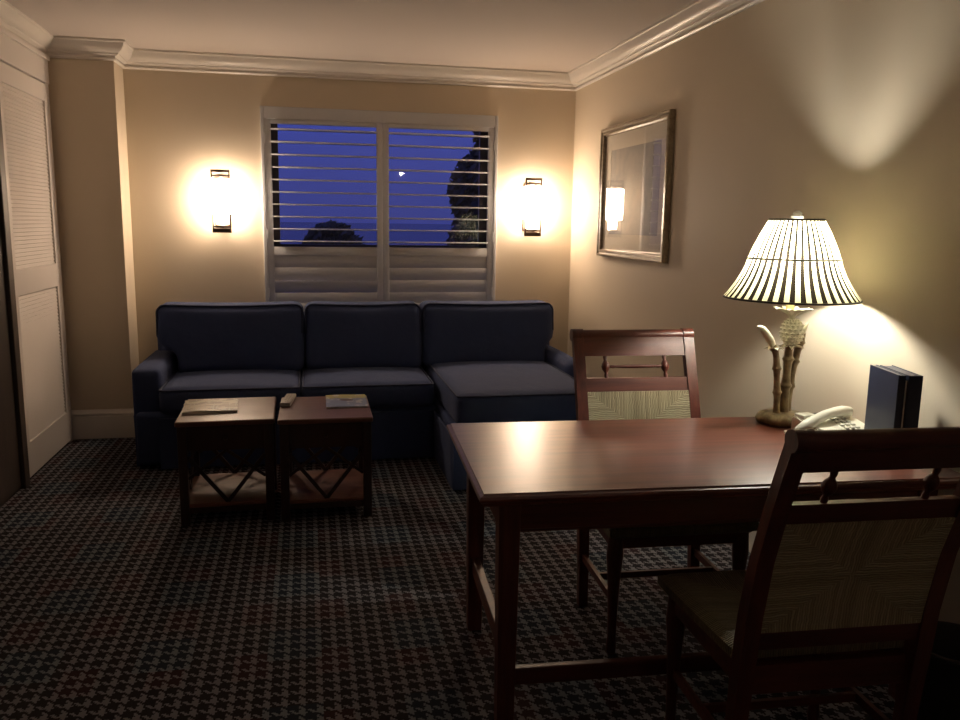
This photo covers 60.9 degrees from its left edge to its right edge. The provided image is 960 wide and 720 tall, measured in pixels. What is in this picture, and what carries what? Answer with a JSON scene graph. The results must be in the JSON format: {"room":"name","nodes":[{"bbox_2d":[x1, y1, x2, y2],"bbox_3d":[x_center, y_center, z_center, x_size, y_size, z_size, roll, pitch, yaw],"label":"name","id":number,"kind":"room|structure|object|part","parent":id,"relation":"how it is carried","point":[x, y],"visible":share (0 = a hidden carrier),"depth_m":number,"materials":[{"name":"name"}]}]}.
{"room":"hotel room","nodes":[
{"label":"hotel room","id":0,"kind":"room"},
{"bbox_2d":[48,58,138,409],"bbox_3d":[-2.472,-0.733,5.256,0.393,2.473,0.265,-1,10,-12],"label":"wall","id":1,"kind":"structure","parent":0,"point":[86,97],"depth_m":5.13,"materials":[{"name":"paint"}]},
{"bbox_2d":[71,408,134,439],"bbox_3d":[-0.998,0.364,5.744,3.435,0.190,0.287,-1,10,-12],"label":"baseboard","id":2,"kind":"structure","parent":1,"relation":"attached to","point":[99,423],"depth_m":5.30,"materials":[{"name":"paint"}]},
{"bbox_2d":[123,69,575,363],"bbox_3d":[-1.023,-0.795,5.752,3.635,2.473,0.120,-1,10,-12],"label":"wall","id":3,"kind":"structure","parent":0,"point":[181,126],"depth_m":5.53,"materials":[{"name":"paint"}]},
{"bbox_2d":[210,169,232,232],"bbox_3d":[-1.718,-1.055,5.435,0.132,0.410,0.122,-1,10,-12],"label":"wall sconce","id":4,"kind":"object","parent":3,"relation":"attached to","point":[221,185],"visible":1,"depth_m":5.38,"materials":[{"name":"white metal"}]},
{"bbox_3d":[-1.716,-1.225,5.405,0.122,0.065,0.101,-1,10,-12],"label":"frame","id":5,"kind":"part","parent":4,"relation":"part of","materials":[{"name":"brown metal"}]},
{"bbox_3d":[-1.716,-1.085,5.419,0.132,0.228,0.100,-1,10,-12],"label":"lamp shade","id":6,"kind":"part","parent":4,"relation":"part of","materials":[{"name":"white"}]},
{"bbox_3d":[-1.720,-0.915,5.457,0.122,0.127,0.101,-1,10,-12],"label":"frame","id":7,"kind":"part","parent":4,"relation":"part of","materials":[{"name":"brown metal"}]},
{"bbox_3d":[-1.720,-0.942,5.453,0.080,0.071,0.080,-1,10,-12],"label":"glass","id":8,"kind":"part","parent":4,"relation":"part of","materials":[{"name":"white glass"}]},
{"bbox_2d":[260,106,497,301],"bbox_3d":[-0.689,-1.020,5.756,1.624,1.405,0.134,-1,10,-12],"label":"window","id":9,"kind":"structure","parent":3,"relation":"in","point":[269,112],"depth_m":5.63,"materials":[{"name":"paint"}]},
{"bbox_2d":[264,118,382,307],"bbox_3d":[-1.068,-0.985,5.635,0.793,1.285,0.080,-1,10,-12],"label":"plantation shutter","id":10,"kind":"object","parent":9,"relation":"attached to","point":[353,274],"visible":0.85,"depth_m":5.66,"materials":[{"name":"paint"}]},
{"bbox_2d":[383,123,494,304],"bbox_3d":[-0.291,-1.001,5.797,0.793,1.285,0.080,-1,10,-12],"label":"plantation shutter","id":11,"kind":"object","parent":9,"relation":"attached to","point":[417,275],"visible":0.81,"depth_m":5.82,"materials":[{"name":"paint"}]},
{"bbox_2d":[522,178,542,235],"bbox_3d":[0.371,-1.097,5.870,0.132,0.410,0.122,-1,10,-12],"label":"wall sconce","id":12,"kind":"object","parent":3,"relation":"attached to","point":[532,194],"visible":1,"depth_m":5.81,"materials":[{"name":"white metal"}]},
{"bbox_3d":[0.370,-0.984,5.888,0.080,0.071,0.080,-1,10,-12],"label":"glass","id":13,"kind":"part","parent":12,"relation":"part of","materials":[{"name":"white glass"}]},
{"bbox_3d":[0.369,-0.957,5.892,0.122,0.127,0.101,-1,10,-12],"label":"frame","id":14,"kind":"part","parent":12,"relation":"part of","materials":[{"name":"brown metal"}]},
{"bbox_3d":[0.374,-1.127,5.854,0.132,0.228,0.100,-1,10,-12],"label":"lamp shade","id":15,"kind":"part","parent":12,"relation":"part of","materials":[{"name":"white"}]},
{"bbox_3d":[0.374,-1.267,5.840,0.122,0.065,0.101,-1,10,-12],"label":"frame","id":16,"kind":"part","parent":12,"relation":"part of","materials":[{"name":"brown metal"}]},
{"bbox_2d":[6,0,694,71],"bbox_3d":[-0.173,-1.393,1.617,3.635,0.100,8.250,-1,10,-12],"label":"ceiling","id":17,"kind":"structure","parent":0,"point":[540,35],"depth_m":4.48,"materials":[{"name":"paint"}]},
{"bbox_2d":[0,437,894,719],"bbox_3d":[-0.211,1.145,2.043,3.635,0.100,8.250,-1,10,-12],"label":"floor","id":18,"kind":"structure","parent":0,"point":[112,608],"depth_m":3.00,"materials":[{"name":"carpet"}]},
{"bbox_2d":[174,397,276,525],"bbox_3d":[-1.240,0.486,4.062,0.444,0.500,0.514,-1,10,-13],"label":"coffee table","id":19,"kind":"object","parent":18,"relation":"on","point":[252,427],"visible":0.93,"depth_m":3.86,"materials":[{"name":"brown wood"}]},
{"bbox_3d":[-1.380,0.539,3.805,0.040,0.476,0.040,-1,10,-13],"label":"leg","id":20,"kind":"part","parent":19,"relation":"part of","materials":[{"name":"brown wood"}]},
{"bbox_3d":[-1.480,0.465,4.242,0.040,0.476,0.040,-1,10,-13],"label":"leg","id":21,"kind":"part","parent":19,"relation":"part of","materials":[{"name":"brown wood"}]},
{"bbox_2d":[181,398,237,414],"bbox_3d":[-1.329,0.228,4.032,0.261,0.016,0.270,-2,10,-16],"label":"magazine","id":22,"kind":"object","parent":19,"relation":"on","point":[200,406],"visible":1,"depth_m":3.99,"materials":[{"name":"paper"}]},
{"bbox_2d":[190,471,265,507],"bbox_3d":[-1.243,0.642,4.091,0.404,0.018,0.470,-1,10,-13],"label":"shelf","id":23,"kind":"object","parent":19,"relation":"attached to","point":[252,494],"depth_m":4.01,"materials":[{"name":"brown wood"}]},
{"bbox_3d":[-1.243,0.664,4.094,0.410,0.027,0.476,-1,10,-13],"label":"shelf rail","id":24,"kind":"part","parent":19,"relation":"part of","materials":[{"name":"brown wood"}]},
{"bbox_3d":[-1.001,0.531,3.891,0.040,0.476,0.040,-1,10,-13],"label":"leg","id":25,"kind":"part","parent":19,"relation":"part of","materials":[{"name":"brown wood"}]},
{"bbox_3d":[-1.102,0.456,4.327,0.040,0.476,0.040,-1,10,-13],"label":"leg","id":26,"kind":"part","parent":19,"relation":"part of","materials":[{"name":"brown wood"}]},
{"bbox_2d":[277,396,372,521],"bbox_3d":[-0.780,0.481,4.133,0.444,0.500,0.514,-1,10,-11],"label":"coffee table","id":27,"kind":"object","parent":18,"relation":"on","point":[307,423],"visible":0.91,"depth_m":3.93,"materials":[{"name":"brown wood"}]},
{"bbox_3d":[-0.926,0.534,3.880,0.040,0.476,0.040,-1,10,-11],"label":"leg","id":28,"kind":"part","parent":27,"relation":"part of","materials":[{"name":"brown wood"}]},
{"bbox_2d":[280,393,295,406],"bbox_3d":[-0.981,0.203,4.180,0.052,0.024,0.230,0,10,-5],"label":"remote control","id":29,"kind":"object","parent":27,"relation":"on","point":[288,399],"visible":1,"depth_m":4.12,"materials":[{"name":"plastic"}]},
{"bbox_3d":[-1.015,0.459,4.319,0.040,0.476,0.040,-1,10,-11],"label":"leg","id":30,"kind":"part","parent":27,"relation":"part of","materials":[{"name":"brown wood"}]},
{"bbox_2d":[290,469,363,503],"bbox_3d":[-0.783,0.637,4.161,0.404,0.018,0.470,-1,10,-11],"label":"shelf","id":31,"kind":"object","parent":27,"relation":"attached to","point":[350,491],"depth_m":4.09,"materials":[{"name":"brown wood"}]},
{"bbox_3d":[-0.783,0.659,4.165,0.410,0.027,0.476,-1,10,-11],"label":"shelf rail","id":32,"kind":"part","parent":27,"relation":"part of","materials":[{"name":"brown wood"}]},
{"bbox_2d":[325,394,367,407],"bbox_3d":[-0.689,0.211,4.207,0.211,0.009,0.285,-1,10,-11],"label":"brochure","id":33,"kind":"object","parent":27,"relation":"on","point":[358,400],"visible":1,"depth_m":4.18,"materials":[{"name":"paper"}]},
{"bbox_3d":[-0.635,0.452,4.394,0.040,0.476,0.040,-1,10,-11],"label":"leg","id":34,"kind":"part","parent":27,"relation":"part of","materials":[{"name":"brown wood"}]},
{"bbox_3d":[-0.546,0.527,3.956,0.040,0.476,0.040,-1,10,-11],"label":"leg","id":35,"kind":"part","parent":27,"relation":"part of","materials":[{"name":"brown wood"}]},
{"bbox_2d":[132,300,575,489],"bbox_3d":[-0.678,0.131,4.993,2.699,0.883,1.650,-1,10,-12],"label":"sectional sofa","id":36,"kind":"object","parent":18,"relation":"on","point":[427,367],"visible":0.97,"depth_m":5.03,"materials":[{"name":"fabric"}]},
{"bbox_3d":[-1.979,0.175,5.029,0.160,0.391,0.785,-1,10,-12],"label":"armrest","id":37,"kind":"part","parent":36,"relation":"part of","materials":[{"name":"fabric"}]},
{"bbox_2d":[159,369,301,413],"bbox_3d":[-1.487,0.177,4.965,0.789,0.192,0.694,-1,10,-12],"label":"seat cushion","id":38,"kind":"object","parent":36,"relation":"on","point":[176,386],"depth_m":4.70,"materials":[{"name":"fabric"}]},
{"bbox_2d":[156,301,304,372],"bbox_3d":[-1.580,-0.148,5.218,0.898,0.430,0.351,-1,10,-12],"label":"cushion","id":39,"kind":"object","parent":36,"relation":"on","point":[193,337],"depth_m":5.09,"materials":[{"name":"fabric"}]},
{"bbox_3d":[-0.814,-0.080,5.659,2.647,0.500,0.240,-1,10,-12],"label":"frame","id":40,"kind":"part","parent":36,"relation":"part of","materials":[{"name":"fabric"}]},
{"bbox_2d":[304,301,421,368],"bbox_3d":[-0.770,-0.165,5.386,0.757,0.430,0.351,-1,10,-12],"label":"cushion","id":41,"kind":"object","parent":36,"relation":"on","point":[380,334],"depth_m":5.25,"materials":[{"name":"fabric"}]},
{"bbox_2d":[301,367,433,408],"bbox_3d":[-0.718,0.162,5.125,0.790,0.192,0.694,-1,10,-12],"label":"seat cushion","id":42,"kind":"object","parent":36,"relation":"on","point":[384,387],"depth_m":4.86,"materials":[{"name":"fabric"}]},
{"bbox_2d":[419,300,552,367],"bbox_3d":[0.043,-0.181,5.556,0.906,0.430,0.351,-1,10,-12],"label":"cushion","id":43,"kind":"object","parent":36,"relation":"on","point":[519,330],"depth_m":5.41,"materials":[{"name":"fabric"}]},
{"bbox_2d":[426,361,575,422],"bbox_3d":[0.147,0.173,5.041,0.819,0.222,1.214,-1,10,-12],"label":"cushion","id":44,"kind":"object","parent":36,"relation":"on","point":[464,391],"depth_m":4.57,"materials":[{"name":"fabric"}]},
{"bbox_3d":[0.521,0.128,5.527,0.119,0.391,0.830,-1,10,-12],"label":"armrest","id":45,"kind":"part","parent":36,"relation":"part of","materials":[{"name":"fabric"}]},
{"bbox_2d":[570,328,758,654],"bbox_3d":[0.625,0.432,2.955,0.521,1.027,0.630,-1,10,-9],"label":"chair","id":46,"kind":"object","parent":18,"relation":"on","point":[654,397],"visible":0.5,"depth_m":3.08,"materials":[{"name":"brown wood"}]},
{"bbox_3d":[0.377,0.403,3.110,0.043,1.027,0.242,-1,10,-9],"label":"post","id":47,"kind":"part","parent":46,"relation":"part of","materials":[{"name":"brown wood"}]},
{"bbox_3d":[0.443,0.780,2.716,0.055,0.415,0.056,-1,10,-9],"label":"leg","id":48,"kind":"part","parent":46,"relation":"part of","materials":[{"name":"brown wood"}]},
{"bbox_3d":[0.590,-0.069,3.147,0.402,0.095,0.069,-1,10,-9],"label":"crest rail","id":49,"kind":"part","parent":46,"relation":"part of","materials":[{"name":"brown wood"}]},
{"bbox_3d":[0.597,0.093,3.110,0.402,0.053,0.040,-1,10,-9],"label":"rail","id":50,"kind":"part","parent":46,"relation":"part of","materials":[{"name":"brown wood"}]},
{"bbox_3d":[0.635,0.573,2.899,0.470,0.079,0.388,-1,10,-9],"label":"seat rail","id":51,"kind":"part","parent":46,"relation":"part of","materials":[{"name":"brown wood"}]},
{"bbox_3d":[0.640,0.523,2.863,0.521,0.048,0.416,-1,10,-9],"label":"rush seat","id":52,"kind":"part","parent":46,"relation":"part of","materials":[{"name":"brown wood"}]},
{"bbox_3d":[0.813,0.398,3.178,0.043,1.027,0.242,-1,10,-9],"label":"post","id":53,"kind":"part","parent":46,"relation":"part of","materials":[{"name":"brown wood"}]},
{"bbox_3d":[0.878,0.775,2.784,0.055,0.415,0.056,-1,10,-9],"label":"leg","id":54,"kind":"part","parent":46,"relation":"part of","materials":[{"name":"brown wood"}]},
{"bbox_2d":[446,417,959,719],"bbox_3d":[0.639,0.636,2.648,1.425,0.728,0.784,-1,10,-9],"label":"writing desk","id":55,"kind":"object","parent":18,"relation":"on","point":[583,474],"visible":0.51,"depth_m":2.33,"materials":[{"name":"brown wood"}]},
{"bbox_3d":[-0.017,0.611,2.849,0.060,0.692,0.060,-1,10,-9],"label":"leg","id":56,"kind":"part","parent":55,"relation":"part of","materials":[{"name":"brown wood"}]},
{"bbox_3d":[0.072,0.709,2.268,0.060,0.692,0.060,-1,10,-9],"label":"leg","id":57,"kind":"part","parent":55,"relation":"part of","materials":[{"name":"brown wood"}]},
{"bbox_2d":[723,210,862,427],"bbox_3d":[1.087,-0.145,2.870,0.459,0.751,0.459,2,10,8],"label":"table lamp","id":58,"kind":"object","parent":55,"relation":"on","point":[796,260],"visible":1,"depth_m":2.73,"materials":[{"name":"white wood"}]},
{"bbox_3d":[1.090,-0.350,2.836,0.456,0.270,0.456,-1,10,-12],"label":"lamp shade","id":59,"kind":"part","parent":58,"relation":"part of","materials":[{"name":"fabric"}]},
{"bbox_3d":[1.096,-0.160,2.865,0.122,0.048,0.122,-6,12,-34],"label":"crown","id":60,"kind":"part","parent":58,"relation":"part of","materials":[{"name":"beige ceramic"}]},
{"bbox_2d":[784,406,864,433],"bbox_3d":[1.169,0.210,2.750,0.287,0.093,0.176,-3,10,-20],"label":"desk telephone","id":61,"kind":"object","parent":55,"relation":"on","point":[839,417],"visible":0.42,"depth_m":2.75,"materials":[{"name":"plastic"}]},
{"bbox_2d":[864,364,905,428],"bbox_3d":[1.262,0.159,2.555,0.022,0.262,0.192,1,10,1],"label":"ring binder","id":62,"kind":"object","parent":55,"relation":"on","point":[886,387],"visible":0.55,"depth_m":2.53,"materials":[{"name":"blue plastic"}]},
{"bbox_2d":[880,365,922,427],"bbox_3d":[1.301,0.160,2.550,0.042,0.262,0.192,1,10,1],"label":"ring binder","id":63,"kind":"object","parent":55,"relation":"on","point":[914,381],"visible":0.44,"depth_m":2.45,"materials":[{"name":"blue plastic"}]},
{"bbox_2d":[901,381,906,427],"bbox_3d":[1.276,0.171,2.537,0.004,0.245,0.150,1,10,1],"label":"leaflet","id":64,"kind":"object","parent":55,"relation":"on","point":[906,381],"visible":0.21,"depth_m":2.46,"materials":[{"name":"paper"}]},
{"bbox_3d":[1.295,0.696,2.453,0.060,0.692,0.060,-1,10,-9],"label":"leg","id":65,"kind":"part","parent":55,"relation":"part of","materials":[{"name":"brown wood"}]},
{"bbox_2d":[657,427,959,719],"bbox_3d":[0.804,0.593,2.016,0.521,1.027,0.630,-1,10,-9],"label":"chair","id":66,"kind":"object","parent":18,"relation":"on","point":[824,576],"visible":1,"depth_m":1.84,"materials":[{"name":"brown wood"}]},
{"bbox_3d":[0.542,0.853,2.288,0.055,0.415,0.056,-1,10,-9],"label":"leg","id":67,"kind":"part","parent":66,"relation":"part of","materials":[{"name":"brown wood"}]},
{"bbox_3d":[0.616,0.627,1.793,0.043,1.027,0.242,-1,10,-9],"label":"post","id":68,"kind":"part","parent":66,"relation":"part of","materials":[{"name":"brown wood"}]},
{"bbox_3d":[0.787,0.647,2.132,0.521,0.048,0.416,-1,10,-9],"label":"rush seat","id":69,"kind":"part","parent":66,"relation":"part of","materials":[{"name":"beige wicker"}]},
{"bbox_3d":[0.790,0.707,2.114,0.470,0.079,0.388,-1,10,-9],"label":"seat rail","id":70,"kind":"part","parent":66,"relation":"part of","materials":[{"name":"brown wood"}]},
{"bbox_3d":[0.977,0.849,2.356,0.055,0.415,0.056,-1,10,-9],"label":"leg","id":71,"kind":"part","parent":66,"relation":"part of","materials":[{"name":"brown wood"}]},
{"bbox_3d":[0.824,0.631,1.889,0.402,0.050,0.030,-1,10,-9],"label":"rail","id":72,"kind":"part","parent":66,"relation":"part of","materials":[{"name":"brown wood"}]},
{"bbox_3d":[0.841,0.324,1.758,0.402,0.053,0.040,-1,10,-9],"label":"rail","id":73,"kind":"part","parent":66,"relation":"part of","materials":[{"name":"brown wood"}]},
{"bbox_3d":[0.853,0.183,1.671,0.402,0.095,0.069,-1,10,-9],"label":"crest rail","id":74,"kind":"part","parent":66,"relation":"part of","materials":[{"name":"brown wood"}]},
{"bbox_3d":[1.052,0.623,1.861,0.043,1.027,0.242,-1,10,-9],"label":"post","id":75,"kind":"part","parent":66,"relation":"part of","materials":[{"name":"brown wood"}]},
{"bbox_2d":[917,621,959,719],"bbox_3d":[1.328,0.927,2.305,0.250,0.287,0.250,-1,10,-12],"label":"waste bin","id":76,"kind":"object","parent":18,"relation":"on","point":[940,699],"visible":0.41,"depth_m":2.23,"materials":[{"name":"black plastic"}]},
{"bbox_2d":[567,0,959,623],"bbox_3d":[1.550,-0.149,2.132,0.100,2.473,8.130,-1,10,-12],"label":"wall","id":77,"kind":"structure","parent":0,"point":[844,113],"depth_m":3.19,"materials":[{"name":"paint"}]},
{"bbox_2d":[0,0,764,90],"bbox_3d":[-0.173,-1.286,1.624,3.435,0.112,8.030,-1,10,-12],"label":"crown molding","id":78,"kind":"structure","parent":77,"relation":"attached to","point":[698,15],"depth_m":5.25,"materials":[{"name":"paint"}]},
{"bbox_2d":[596,109,675,262],"bbox_3d":[0.897,-1.005,4.842,0.036,0.804,1.030,-1,10,-12],"label":"framed picture","id":79,"kind":"object","parent":77,"relation":"attached to","point":[636,167],"visible":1,"depth_m":4.78,"materials":[{"name":"silver metal"}]},
{"bbox_2d":[609,140,661,235],"bbox_3d":[0.909,-1.005,4.845,0.003,0.520,0.750,-1,10,-12],"label":"art print","id":80,"kind":"object","parent":79,"relation":"attached to","point":[635,170],"depth_m":4.81},
{"bbox_2d":[749,531,756,552],"bbox_3d":[1.467,0.972,2.342,0.022,0.190,8.000,-1,10,-12],"label":"baseboard","id":81,"kind":"structure","parent":77,"relation":"attached to","point":[752,534],"depth_m":3.59,"materials":[{"name":"paint"}]},
{"bbox_3d":[-1.910,-0.079,1.411,0.100,2.473,8.130,-1,10,-12],"label":"wall","id":82,"kind":"structure","parent":0,"visible":0},
{"bbox_2d":[0,107,29,506],"bbox_3d":[-2.301,-0.337,3.733,0.092,2.200,0.975,-1,10,-12],"label":"door","id":83,"kind":"structure","parent":82,"relation":"in","point":[14,461],"depth_m":4.14,"materials":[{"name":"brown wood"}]},
{"bbox_3d":[-2.309,-0.359,3.714,0.008,1.750,0.590,-1,10,-12],"label":"raised panel","id":84,"kind":"part","parent":83,"relation":"part of","materials":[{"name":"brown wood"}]},
{"bbox_2d":[0,26,72,477],"bbox_3d":[-2.510,-0.567,4.603,0.045,2.360,0.975,-1,10,-12],"label":"door","id":85,"kind":"structure","parent":82,"relation":"in","point":[24,73],"depth_m":4.61,"materials":[{"name":"paint"}]},
{"bbox_3d":[-2.510,-0.997,4.540,0.014,0.953,0.715,-1,10,-12],"label":"louver panel","id":86,"kind":"part","parent":85,"relation":"part of","materials":[{"name":"paint"}]},
{"bbox_3d":[-2.524,-0.001,4.707,0.014,0.793,0.715,-1,10,-12],"label":"louver panel","id":87,"kind":"part","parent":85,"relation":"part of","materials":[{"name":"paint"}]},
{"label":"outside","id":88,"kind":"structure","parent":0,"visible":0},
{"bbox_3d":[-3.168,3.049,15.500,120.000,0.400,17.800,-1,10,-12],"label":"ground","id":89,"kind":"structure","parent":88,"visible":0},
{"bbox_2d":[297,219,365,292],"bbox_3d":[-2.410,0.335,14.063,1.500,5.456,1.524,-1,10,-12],"label":"tree","id":90,"kind":"object","parent":89,"relation":"on","point":[312,235],"visible":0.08,"depth_m":13.40,"materials":[{"name":"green plant"}]},
{"bbox_2d":[445,131,478,245],"bbox_3d":[0.117,-1.685,14.259,1.929,9.454,1.884,-1,10,-12],"label":"tree","id":91,"kind":"object","parent":89,"relation":"on","point":[470,225],"visible":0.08,"depth_m":13.72,"materials":[{"name":"green plant"}]},
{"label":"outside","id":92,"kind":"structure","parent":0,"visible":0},
{"bbox_2d":[280,222,455,292],"bbox_3d":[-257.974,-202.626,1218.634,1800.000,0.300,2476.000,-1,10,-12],"label":"sea","id":93,"kind":"structure","parent":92,"point":[405,236],"depth_m":395.71,"materials":[{"name":"blue liquid"}]}
]}

